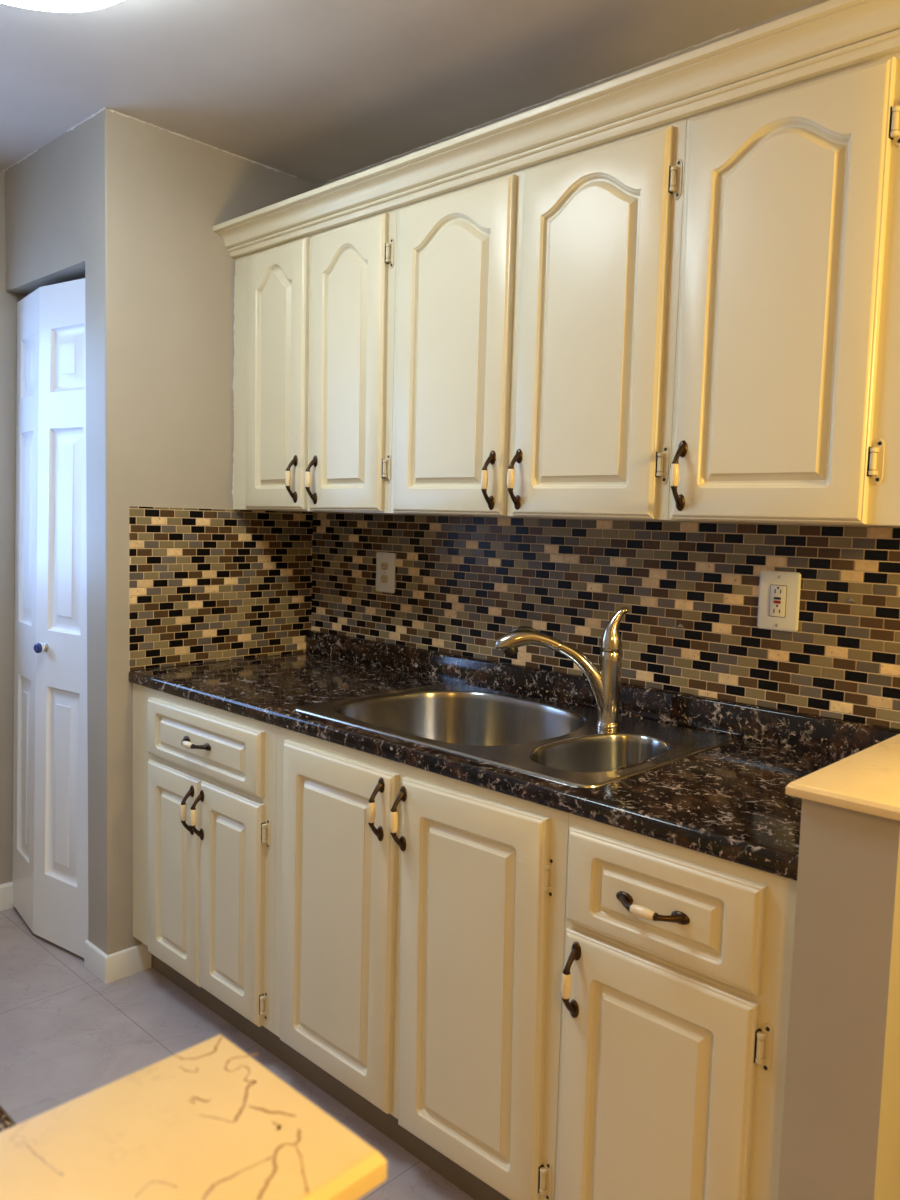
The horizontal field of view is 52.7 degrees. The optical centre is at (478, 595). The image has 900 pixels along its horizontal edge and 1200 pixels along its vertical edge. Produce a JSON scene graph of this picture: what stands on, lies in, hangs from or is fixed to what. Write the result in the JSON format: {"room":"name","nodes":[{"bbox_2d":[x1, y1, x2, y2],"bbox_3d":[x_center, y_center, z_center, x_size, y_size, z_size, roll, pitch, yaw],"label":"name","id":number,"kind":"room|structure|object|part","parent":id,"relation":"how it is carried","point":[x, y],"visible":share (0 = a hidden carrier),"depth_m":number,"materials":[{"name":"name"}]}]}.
{"room":"kitchen","nodes":[
{"label":"kitchen","id":0,"kind":"room"},
{"bbox_2d":[0,169,27,883],"bbox_3d":[-1.911,-0.140,2.767,0.120,2.463,2.290,6,6,42],"label":"wall","id":1,"kind":"structure","parent":0,"point":[8,300],"depth_m":3.04,"materials":[{"name":"beige paint"}]},
{"bbox_2d":[0,882,13,910],"bbox_3d":[-2.142,1.062,2.557,0.012,0.089,1.574,6,6,42],"label":"baseboard","id":2,"kind":"structure","parent":1,"relation":"attached to","point":[6,889],"depth_m":3.11,"materials":[{"name":"white wood"}]},
{"bbox_2d":[5,108,317,954],"bbox_3d":[-1.071,-0.138,3.065,0.713,2.463,0.714,6,6,42],"label":"wall","id":3,"kind":"structure","parent":0,"point":[129,207],"depth_m":2.64,"materials":[{"name":"beige paint"}]},
{"bbox_2d":[12,278,88,957],"bbox_3d":[-1.368,0.070,2.864,0.570,2.036,0.106,6,5,42],"label":"door","id":4,"kind":"structure","parent":3,"relation":"in","point":[50,859],"depth_m":2.81,"materials":[{"name":"white wood"}]},
{"bbox_3d":[-1.356,0.161,2.809,0.033,0.033,0.034,5,5,33],"label":"knob","id":5,"kind":"part","parent":4,"relation":"part of","materials":[{"name":"blue ceramic"}]},
{"bbox_2d":[3,107,105,171],"bbox_3d":[-1.275,-1.349,2.701,0.718,0.010,0.010,6,6,42],"label":"trim","id":6,"kind":"structure","parent":3,"relation":"attached to","point":[99,111],"depth_m":2.60,"materials":[{"name":"white paint"}]},
{"bbox_2d":[84,940,150,983],"bbox_3d":[-1.094,1.084,2.745,0.151,0.079,0.141,6,6,42],"label":"baseboard","id":7,"kind":"structure","parent":3,"relation":"attached to","point":[135,959],"depth_m":2.69,"materials":[{"name":"white wood"}]},
{"bbox_2d":[109,109,296,177],"bbox_3d":[-0.796,-1.334,2.696,0.011,0.010,0.619,6,6,42],"label":"trim","id":8,"kind":"structure","parent":3,"relation":"attached to","point":[111,110],"depth_m":2.68,"materials":[{"name":"white paint"}]},
{"bbox_2d":[129,506,312,670],"bbox_3d":[-0.787,-0.033,2.852,0.006,0.475,0.649,6,6,42],"label":"tile backsplash","id":9,"kind":"structure","parent":3,"relation":"attached to","point":[206,585],"depth_m":2.82,"materials":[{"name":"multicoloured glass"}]},
{"bbox_2d":[232,276,234,494],"bbox_3d":[-0.761,-0.636,2.817,0.011,0.695,0.010,6,6,42],"label":"trim","id":10,"kind":"structure","parent":3,"relation":"attached to","point":[234,276],"depth_m":2.80,"materials":[{"name":"white wood"}]},
{"bbox_2d":[0,907,474,1199],"bbox_3d":[-0.381,1.409,0.137,6.153,0.100,4.440,6,6,42],"label":"floor","id":11,"kind":"structure","parent":0,"point":[67,1034],"depth_m":2.38,"materials":[{"name":"tile"}]},
{"bbox_2d":[133,683,290,1066],"bbox_3d":[-0.562,0.706,2.654,0.719,0.878,0.690,6,6,42],"label":"base cabinet","id":12,"kind":"object","parent":11,"relation":"on","point":[204,776],"visible":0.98,"depth_m":2.37,"materials":[{"name":"beige paint"}]},
{"bbox_3d":[-0.841,0.756,2.505,0.280,0.566,0.019,6,6,42],"label":"door","id":13,"kind":"part","parent":12,"relation":"part of","materials":[{"name":"beige paint"}]},
{"bbox_3d":[-0.771,0.569,2.396,0.020,0.136,0.034,6,6,42],"label":"handle","id":14,"kind":"part","parent":12,"relation":"part of","materials":[{"name":"brown metal"}]},
{"bbox_3d":[-0.749,0.387,2.366,0.136,0.020,0.034,6,6,42],"label":"handle","id":15,"kind":"part","parent":12,"relation":"part of","materials":[{"name":"brown metal"}]},
{"bbox_3d":[-0.735,0.574,2.363,0.020,0.136,0.034,6,6,42],"label":"handle","id":16,"kind":"part","parent":12,"relation":"part of","materials":[{"name":"brown metal"}]},
{"bbox_3d":[-0.730,0.388,2.383,0.555,0.162,0.019,6,6,42],"label":"drawer","id":17,"kind":"part","parent":12,"relation":"part of","materials":[{"name":"beige paint"}]},
{"bbox_3d":[-0.635,0.776,2.316,0.275,0.562,0.019,6,6,42],"label":"door","id":18,"kind":"part","parent":12,"relation":"part of","materials":[{"name":"beige paint"}]},
{"bbox_2d":[273,726,568,1199],"bbox_3d":[0.022,0.768,2.119,0.867,0.878,0.690,6,6,42],"label":"base cabinet","id":19,"kind":"object","parent":11,"relation":"on","point":[419,935],"visible":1,"depth_m":1.82,"materials":[{"name":"beige paint"}]},
{"bbox_3d":[-0.324,0.718,2.025,0.387,0.733,0.019,6,6,42],"label":"door","id":20,"kind":"part","parent":19,"relation":"part of","materials":[{"name":"beige paint"}]},
{"bbox_3d":[-0.214,0.445,1.875,0.020,0.136,0.034,6,6,42],"label":"handle","id":21,"kind":"part","parent":19,"relation":"part of","materials":[{"name":"brown metal"}]},
{"bbox_3d":[-0.165,0.453,1.830,0.020,0.136,0.034,5,5,42],"label":"handle","id":22,"kind":"part","parent":19,"relation":"part of","materials":[{"name":"brown metal"}]},
{"bbox_3d":[-0.024,0.750,1.750,0.374,0.739,0.019,5,5,42],"label":"door","id":23,"kind":"part","parent":19,"relation":"part of","materials":[{"name":"beige paint"}]},
{"bbox_2d":[129,630,899,880],"bbox_3d":[-0.059,0.263,2.195,2.008,0.110,0.649,6,6,42],"label":"countertop","id":24,"kind":"structure","parent":19,"relation":"on","point":[730,802],"depth_m":1.93,"materials":[{"name":"stone"}]},
{"bbox_2d":[295,683,733,787],"bbox_3d":[0.055,0.392,2.097,0.884,0.204,0.561,6,6,42],"label":"sink","id":25,"kind":"object","parent":24,"relation":"in","point":[563,743],"visible":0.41,"depth_m":2.16,"materials":[{"name":"silver metal"}]},
{"bbox_2d":[333,691,585,745],"bbox_3d":[-0.038,0.383,2.180,0.587,0.203,0.491,6,6,42],"label":"basin","id":26,"kind":"object","parent":25,"relation":"in","point":[444,718],"depth_m":2.40,"materials":[{"name":"silver metal"}]},
{"bbox_2d":[529,733,671,772],"bbox_3d":[0.251,0.400,1.861,0.226,0.168,0.366,6,6,42],"label":"basin","id":27,"kind":"object","parent":25,"relation":"in","point":[577,752],"depth_m":1.97,"materials":[{"name":"silver metal"}]},
{"bbox_2d":[495,607,627,729],"bbox_3d":[0.183,0.159,2.047,0.298,0.276,0.055,2,5,-3],"label":"faucet","id":28,"kind":"object","parent":24,"relation":"on","point":[605,682],"visible":1,"depth_m":2.04,"materials":[{"name":"silver metal"}]},
{"bbox_3d":[0.245,0.193,2.057,0.140,0.179,0.037,2,5,3],"label":"spout","id":29,"kind":"part","parent":28,"relation":"part of","materials":[{"name":"silver metal"}]},
{"bbox_3d":[0.302,0.075,2.045,0.052,0.100,0.050,6,6,42],"label":"lever handle","id":30,"kind":"part","parent":28,"relation":"part of","materials":[{"name":"silver metal"}]},
{"bbox_2d":[554,813,796,1199],"bbox_3d":[0.495,0.818,1.685,0.419,0.878,0.690,6,6,42],"label":"base cabinet","id":31,"kind":"object","parent":11,"relation":"on","point":[676,979],"visible":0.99,"depth_m":1.44,"materials":[{"name":"beige paint"}]},
{"bbox_3d":[0.155,0.660,1.546,0.020,0.136,0.034,6,6,42],"label":"handle","id":32,"kind":"part","parent":31,"relation":"part of","materials":[{"name":"brown metal"}]},
{"bbox_3d":[0.265,0.498,1.436,0.136,0.020,0.034,6,6,42],"label":"handle","id":33,"kind":"part","parent":31,"relation":"part of","materials":[{"name":"brown metal"}]},
{"bbox_3d":[0.274,0.872,1.482,0.352,0.564,0.019,6,6,42],"label":"door","id":34,"kind":"part","parent":31,"relation":"part of","materials":[{"name":"beige paint"}]},
{"bbox_3d":[0.284,0.495,1.452,0.354,0.165,0.019,6,6,42],"label":"drawer","id":35,"kind":"part","parent":31,"relation":"part of","materials":[{"name":"beige paint"}]},
{"bbox_3d":[-0.850,0.855,0.732,1.106,0.878,0.660,6,6,42],"label":"base cabinet","id":36,"kind":"object","parent":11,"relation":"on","visible":0},
{"bbox_2d":[0,1105,16,1131],"bbox_3d":[-0.838,0.399,0.694,1.108,0.036,0.656,6,6,42],"label":"countertop","id":37,"kind":"structure","parent":36,"relation":"on","point":[6,1121],"depth_m":0.69,"materials":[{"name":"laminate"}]},
{"bbox_2d":[0,0,815,184],"bbox_3d":[-0.303,-1.145,-0.072,6.153,0.100,4.440,6,6,42],"label":"ceiling","id":38,"kind":"structure","parent":0,"point":[317,92],"depth_m":2.18,"materials":[{"name":"paint"}]},
{"bbox_2d":[0,0,122,11],"bbox_3d":[-0.839,-1.193,1.599,0.496,0.108,0.496,6,6,42],"label":"ceiling light","id":39,"kind":"object","parent":38,"relation":"attached to","point":[42,5],"visible":1,"depth_m":1.79,"materials":[{"name":"white"}]},
{"bbox_2d":[318,0,883,526],"bbox_3d":[1.122,0.047,1.619,6.153,2.463,0.120,6,6,42],"label":"wall","id":40,"kind":"structure","parent":0,"point":[816,2],"depth_m":2.20,"materials":[{"name":"beige paint"}]},
{"bbox_2d":[233,208,454,515],"bbox_3d":[-0.402,-0.651,2.659,0.737,0.810,0.362,6,6,42],"label":"upper cabinet","id":41,"kind":"object","parent":40,"relation":"attached to","point":[315,313],"visible":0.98,"depth_m":2.50,"materials":[{"name":"beige paint"}]},
{"bbox_3d":[-0.595,-0.631,2.651,0.294,0.754,0.019,5,6,42],"label":"door","id":42,"kind":"part","parent":41,"relation":"part of","materials":[{"name":"beige paint"}]},
{"bbox_3d":[-0.534,-0.332,2.577,0.020,0.136,0.034,5,6,42],"label":"handle","id":43,"kind":"part","parent":41,"relation":"part of","materials":[{"name":"brown metal"}]},
{"bbox_3d":[-0.466,-0.322,2.515,0.020,0.136,0.034,5,6,42],"label":"handle","id":44,"kind":"part","parent":41,"relation":"part of","materials":[{"name":"brown metal"}]},
{"bbox_3d":[-0.356,-0.606,2.432,0.304,0.754,0.019,5,6,42],"label":"door","id":45,"kind":"part","parent":41,"relation":"part of","materials":[{"name":"beige paint"}]},
{"bbox_2d":[327,28,739,181],"bbox_3d":[0.444,-1.248,2.093,2.550,0.007,0.007,6,6,42],"label":"trim","id":46,"kind":"structure","parent":40,"relation":"attached to","point":[719,36],"depth_m":2.33,"materials":[{"name":"white"}]},
{"bbox_2d":[391,117,731,522],"bbox_3d":[0.171,-0.590,2.133,0.820,0.810,0.362,6,6,42],"label":"upper cabinet","id":47,"kind":"object","parent":40,"relation":"attached to","point":[536,306],"visible":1,"depth_m":1.97,"materials":[{"name":"beige paint"}]},
{"bbox_3d":[-0.070,-0.574,2.170,0.372,0.754,0.019,6,6,42],"label":"door","id":48,"kind":"part","parent":47,"relation":"part of","materials":[{"name":"beige paint"}]},
{"bbox_3d":[0.019,-0.264,2.070,0.020,0.136,0.034,6,6,42],"label":"handle","id":49,"kind":"part","parent":47,"relation":"part of","materials":[{"name":"brown metal"}]},
{"bbox_3d":[0.077,-0.260,2.017,0.020,0.136,0.034,6,6,42],"label":"handle","id":50,"kind":"part","parent":47,"relation":"part of","materials":[{"name":"brown metal"}]},
{"bbox_2d":[213,0,899,257],"bbox_3d":[-0.032,-0.993,2.071,2.019,0.077,0.078,6,6,42],"label":"crown molding","id":51,"kind":"structure","parent":47,"relation":"attached to","point":[829,36],"depth_m":1.81,"materials":[{"name":"beige paint"}]},
{"bbox_3d":[0.224,-0.543,1.900,0.369,0.754,0.019,6,6,42],"label":"door","id":52,"kind":"part","parent":47,"relation":"part of","materials":[{"name":"beige paint"}]},
{"bbox_2d":[311,512,899,729],"bbox_3d":[0.167,-0.005,2.412,1.994,0.400,0.005,6,6,42],"label":"tile backsplash","id":53,"kind":"structure","parent":40,"relation":"attached to","point":[462,583],"depth_m":2.19,"materials":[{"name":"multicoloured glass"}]},
{"bbox_2d":[376,552,395,592],"bbox_3d":[-0.292,-0.072,2.821,0.086,0.124,0.008,6,6,42],"label":"outlet","id":54,"kind":"object","parent":53,"relation":"attached to","point":[385,562],"visible":1,"depth_m":2.81,"materials":[{"name":"white plastic"}]},
{"bbox_2d":[380,575,387,582],"bbox_3d":[-0.295,-0.052,2.821,0.034,0.025,0.003,6,6,42],"label":"socket","id":55,"kind":"object","parent":54,"relation":"attached to","point":[383,578],"depth_m":2.82,"materials":[{"name":"beige plastic"}]},
{"bbox_2d":[381,562,387,569],"bbox_3d":[-0.293,-0.091,2.817,0.034,0.025,0.003,6,6,42],"label":"socket","id":56,"kind":"object","parent":54,"relation":"attached to","point":[384,565],"depth_m":2.82,"materials":[{"name":"beige plastic"}]},
{"bbox_2d":[757,570,800,631],"bbox_3d":[0.645,0.011,1.959,0.092,0.128,0.010,6,6,42],"label":"outlet","id":57,"kind":"object","parent":53,"relation":"attached to","point":[779,591],"visible":1,"depth_m":1.96,"materials":[{"name":"white plastic"}]},
{"bbox_2d":[769,584,786,617],"bbox_3d":[0.644,0.011,1.957,0.038,0.070,0.003,6,6,42],"label":"socket","id":58,"kind":"object","parent":57,"relation":"attached to","point":[777,592],"depth_m":1.96,"materials":[{"name":"white plastic"}]},
{"bbox_2d":[668,51,899,526],"bbox_3d":[0.634,-0.541,1.708,0.440,0.810,0.362,6,6,42],"label":"upper cabinet","id":59,"kind":"object","parent":40,"relation":"attached to","point":[786,409],"visible":1,"depth_m":1.59,"materials":[{"name":"beige paint"}]},
{"bbox_3d":[0.380,-0.231,1.739,0.020,0.136,0.034,6,6,42],"label":"handle","id":60,"kind":"part","parent":59,"relation":"part of","materials":[{"name":"brown metal"}]},
{"bbox_2d":[778,798,899,1199],"bbox_3d":[0.708,0.772,1.502,0.130,1.012,0.670,6,6,42],"label":"wall","id":61,"kind":"structure","parent":0,"point":[840,1140],"depth_m":1.24,"materials":[{"name":"beige paint"}]},
{"bbox_2d":[785,734,899,820],"bbox_3d":[0.715,0.259,1.451,0.165,0.018,0.680,6,6,42],"label":"cap","id":62,"kind":"object","parent":61,"relation":"on","point":[867,781],"visible":1,"depth_m":1.26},
{"bbox_3d":[-0.378,0.835,0.326,0.130,1.012,0.706,6,6,42],"label":"wall","id":63,"kind":"structure","parent":0,"visible":0},
{"bbox_2d":[0,1034,386,1199],"bbox_3d":[-0.356,0.321,0.291,0.167,0.019,0.723,6,6,42],"label":"countertop","id":64,"kind":"structure","parent":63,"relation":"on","point":[206,1120],"depth_m":0.50,"materials":[{"name":"beige stone"}]}
]}

